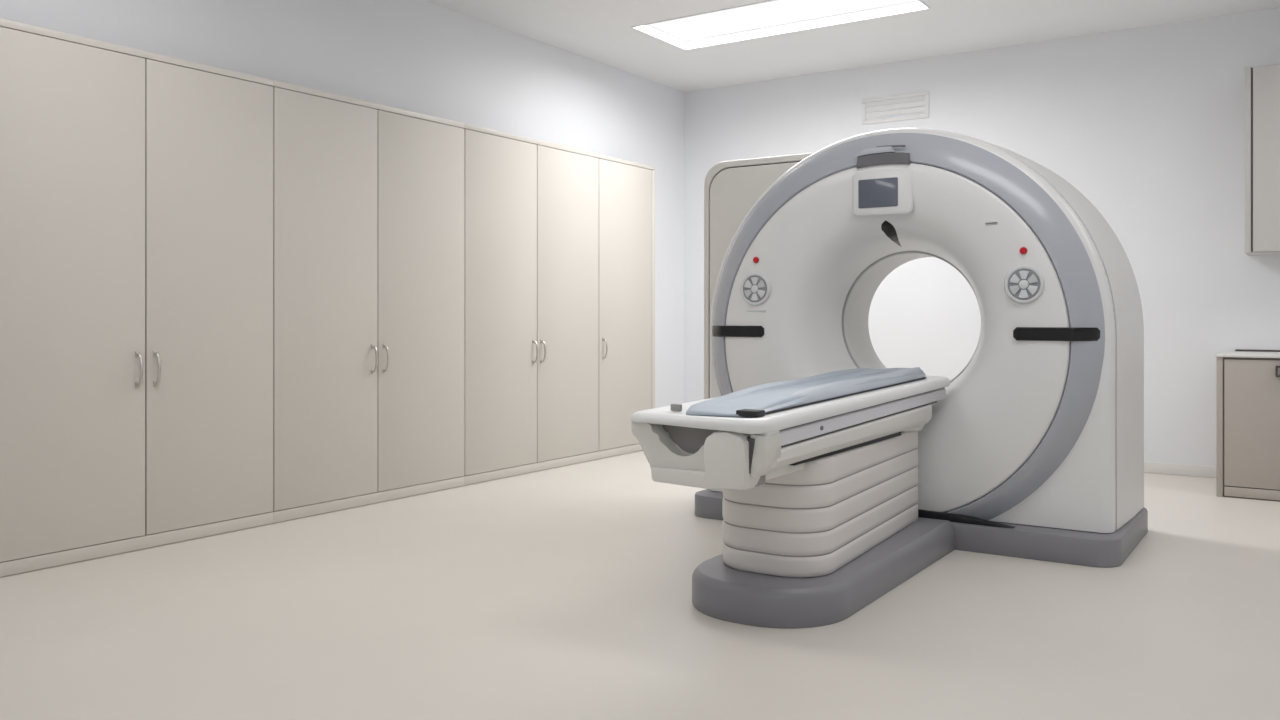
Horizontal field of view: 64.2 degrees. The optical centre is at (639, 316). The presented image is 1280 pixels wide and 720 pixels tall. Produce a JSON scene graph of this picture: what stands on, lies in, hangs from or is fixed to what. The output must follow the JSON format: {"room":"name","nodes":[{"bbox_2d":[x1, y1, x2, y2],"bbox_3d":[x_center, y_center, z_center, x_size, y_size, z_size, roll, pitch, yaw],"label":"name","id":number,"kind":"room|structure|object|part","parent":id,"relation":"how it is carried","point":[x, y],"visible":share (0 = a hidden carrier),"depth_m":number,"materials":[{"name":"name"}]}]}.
{"room":"radiology room","nodes":[
{"label":"radiology room","id":0,"kind":"room"},
{"bbox_2d":[0,0,683,407],"bbox_3d":[-2.651,-0.455,4.780,0.490,3.010,10.520,0,0,34],"label":"wall","id":1,"kind":"structure","parent":0,"point":[418,56],"depth_m":6.40,"materials":[{"name":"paint"}]},
{"bbox_2d":[0,450,1279,719],"bbox_3d":[0.288,1.110,2.824,7.550,0.120,10.520,0,0,34],"label":"floor","id":2,"kind":"structure","parent":0,"point":[563,592],"depth_m":3.46,"materials":[{"name":"plastic"}]},
{"bbox_2d":[0,18,273,576],"bbox_3d":[-2.435,-0.076,4.732,0.553,2.252,1.379,0,0,34],"label":"tall cabinet","id":3,"kind":"object","parent":2,"relation":"on","point":[136,186],"visible":1,"depth_m":4.54,"materials":[{"name":"laminate"}]},
{"bbox_3d":[-2.436,-0.091,4.326,0.020,2.155,0.695,0,0,34],"label":"door","id":4,"kind":"part","parent":3,"relation":"part of","materials":[{"name":"laminate"}]},
{"bbox_3d":[-2.239,0.235,4.566,0.042,0.164,0.018,0,0,34],"label":"handle","id":5,"kind":"part","parent":3,"relation":"part of","materials":[{"name":"metal"}]},
{"bbox_3d":[-2.192,0.235,4.636,0.042,0.164,0.018,0,0,34],"label":"handle","id":6,"kind":"part","parent":3,"relation":"part of","materials":[{"name":"metal"}]},
{"bbox_3d":[-2.054,-0.091,4.900,0.020,2.155,0.671,0,0,34],"label":"door","id":7,"kind":"part","parent":3,"relation":"part of","materials":[{"name":"laminate"}]},
{"bbox_2d":[272,80,464,522],"bbox_3d":[-1.667,-0.076,5.886,0.553,2.252,1.390,0,0,34],"label":"tall cabinet","id":8,"kind":"object","parent":2,"relation":"on","point":[368,197],"visible":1,"depth_m":5.69,"materials":[{"name":"laminate"}]},
{"bbox_3d":[-1.675,-0.091,5.469,0.020,2.155,0.681,0,0,34],"label":"door","id":9,"kind":"part","parent":8,"relation":"part of","materials":[{"name":"laminate"}]},
{"bbox_3d":[-1.482,0.235,5.703,0.042,0.164,0.018,0,0,34],"label":"handle","id":10,"kind":"part","parent":8,"relation":"part of","materials":[{"name":"metal"}]},
{"bbox_3d":[-1.435,0.235,5.773,0.042,0.164,0.018,0,0,34],"label":"handle","id":11,"kind":"part","parent":8,"relation":"part of","materials":[{"name":"metal"}]},
{"bbox_3d":[-1.290,-0.091,6.048,0.020,2.155,0.696,0,0,34],"label":"door","id":12,"kind":"part","parent":8,"relation":"part of","materials":[{"name":"laminate"}]},
{"bbox_2d":[463,124,598,484],"bbox_3d":[-0.889,-0.076,7.054,0.553,2.252,1.416,0,0,34],"label":"tall cabinet","id":13,"kind":"object","parent":2,"relation":"on","point":[531,206],"visible":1,"depth_m":6.83,"materials":[{"name":"laminate"}]},
{"bbox_3d":[-0.900,-0.091,6.633,0.020,2.155,0.697,0,0,34],"label":"door","id":14,"kind":"part","parent":13,"relation":"part of","materials":[{"name":"laminate"}]},
{"bbox_3d":[-0.702,0.235,6.874,0.042,0.164,0.018,0,0,34],"label":"handle","id":15,"kind":"part","parent":13,"relation":"part of","materials":[{"name":"metal"}]},
{"bbox_3d":[-0.656,0.235,6.944,0.042,0.164,0.018,0,0,34],"label":"handle","id":16,"kind":"part","parent":13,"relation":"part of","materials":[{"name":"metal"}]},
{"bbox_3d":[-0.507,-0.091,7.223,0.020,2.155,0.706,0,0,34],"label":"door","id":17,"kind":"part","parent":13,"relation":"part of","materials":[{"name":"laminate"}]},
{"bbox_2d":[599,154,654,458],"bbox_3d":[-0.286,-0.076,7.961,0.553,2.252,0.761,0,0,34],"label":"tall cabinet","id":18,"kind":"object","parent":2,"relation":"on","point":[626,188],"visible":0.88,"depth_m":7.80,"materials":[{"name":"laminate"}]},
{"bbox_3d":[-0.256,0.235,7.544,0.042,0.164,0.018,0,0,34],"label":"handle","id":19,"kind":"part","parent":18,"relation":"part of","materials":[{"name":"metal"}]},
{"bbox_3d":[0.100,-0.091,8.136,0.023,2.156,0.042,0,0,34],"label":"panel","id":20,"kind":"part","parent":18,"relation":"part of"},
{"bbox_2d":[631,376,954,627],"bbox_3d":[0.724,0.663,4.083,0.590,0.773,1.970,0,0,34],"label":"table","id":21,"kind":"object","parent":2,"relation":"on","point":[821,521],"visible":0.98,"depth_m":3.62,"materials":[{"name":"white plastic"}]},
{"bbox_2d":[686,367,925,417],"bbox_3d":[0.708,0.279,4.100,0.371,0.091,1.820,0,0,34],"label":"pad","id":22,"kind":"object","parent":21,"relation":"on","point":[761,400],"visible":1,"depth_m":3.83,"materials":[{"name":"grey leather"}]},
{"bbox_3d":[0.652,0.493,3.998,0.395,0.019,1.060,0,0,34],"label":"lift plate","id":23,"kind":"part","parent":21,"relation":"part of","materials":[{"name":"white plastic"}]},
{"bbox_3d":[0.728,0.374,4.125,0.482,0.088,1.785,0,0,34],"label":"rail","id":24,"kind":"part","parent":21,"relation":"part of","materials":[{"name":"white plastic"}]},
{"bbox_2d":[695,128,1147,567],"bbox_3d":[1.333,0.055,5.248,2.212,1.990,0.985,0,0,34],"label":"gantry","id":25,"kind":"object","parent":2,"relation":"on","point":[1034,450],"visible":0.77,"depth_m":4.66,"materials":[{"name":"white plastic"}]},
{"bbox_3d":[0.692,0.027,5.556,0.711,1.710,0.022,0,0,34],"label":"panel","id":26,"kind":"part","parent":25,"relation":"part of","materials":[{"name":"white plastic"}]},
{"bbox_2d":[1215,349,1279,501],"bbox_3d":[4.079,0.629,5.947,1.210,0.841,0.817,0,0,34],"label":"base cabinet","id":27,"kind":"object","parent":2,"relation":"on","point":[1247,381],"visible":1,"depth_m":5.88,"materials":[{"name":"laminate"}]},
{"bbox_3d":[3.599,0.642,6.279,0.033,0.815,0.771,0,0,34],"label":"panel","id":28,"kind":"part","parent":27,"relation":"part of","materials":[{"name":"laminate"}]},
{"bbox_2d":[1215,351,1279,357],"bbox_3d":[4.086,0.228,5.957,1.210,0.013,0.792,0,0,34],"label":"countertop","id":29,"kind":"structure","parent":27,"relation":"on","point":[1243,354],"depth_m":6.01,"materials":[{"name":"white stone"}]},
{"bbox_3d":[4.323,0.215,6.268,1.150,0.012,0.011,0,0,34],"label":"trim","id":30,"kind":"part","parent":27,"relation":"part of","materials":[{"name":"metal"}]},
{"bbox_3d":[3.654,0.307,5.759,0.110,0.065,0.034,0,0,34],"label":"handle","id":31,"kind":"part","parent":27,"relation":"part of","materials":[{"name":"metal"}]},
{"bbox_2d":[425,0,1279,91],"bbox_3d":[0.288,-2.060,2.824,7.550,0.200,10.520,0,0,34],"label":"ceiling","id":32,"kind":"structure","parent":0,"point":[601,31],"depth_m":6.98,"materials":[{"name":"paint"}]},
{"bbox_2d":[631,0,930,49],"bbox_3d":[0.891,-2.008,6.681,1.818,0.104,0.708,0,0,34],"label":"ceiling light","id":33,"kind":"object","parent":32,"relation":"attached to","point":[771,17],"visible":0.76,"depth_m":6.88,"materials":[{"name":"white plastic"}]},
{"bbox_2d":[684,7,1279,466],"bbox_3d":[3.303,-0.455,7.046,6.910,3.010,0.150,0,0,34],"label":"wall","id":34,"kind":"structure","parent":0,"point":[1147,123],"depth_m":7.00,"materials":[{"name":"paint"}]},
{"bbox_2d":[862,91,928,124],"bbox_3d":[1.960,-1.605,7.844,0.530,0.200,0.008,0,0,34],"label":"air vent","id":35,"kind":"object","parent":34,"relation":"in","point":[919,95],"visible":1,"depth_m":7.84,"materials":[{"name":"white metal"}]},
{"bbox_2d":[1144,461,1215,477],"bbox_3d":[3.258,1.012,6.978,6.910,0.075,0.012,0,0,34],"label":"baseboard","id":36,"kind":"structure","parent":34,"relation":"attached to","point":[1149,467],"depth_m":6.76,"materials":[{"name":"plastic"}]},
{"bbox_2d":[1245,64,1279,254],"bbox_3d":[4.274,-0.968,6.114,1.101,1.145,0.323,0,0,34],"label":"upper cabinet","id":37,"kind":"object","parent":34,"relation":"attached to","point":[1262,83],"visible":1,"depth_m":6.24,"materials":[{"name":"laminate"}]},
{"bbox_3d":[3.746,-0.968,6.285,0.032,1.145,0.024,0,0,34],"label":"panel","id":38,"kind":"part","parent":37,"relation":"part of","materials":[{"name":"laminate"}]}
]}

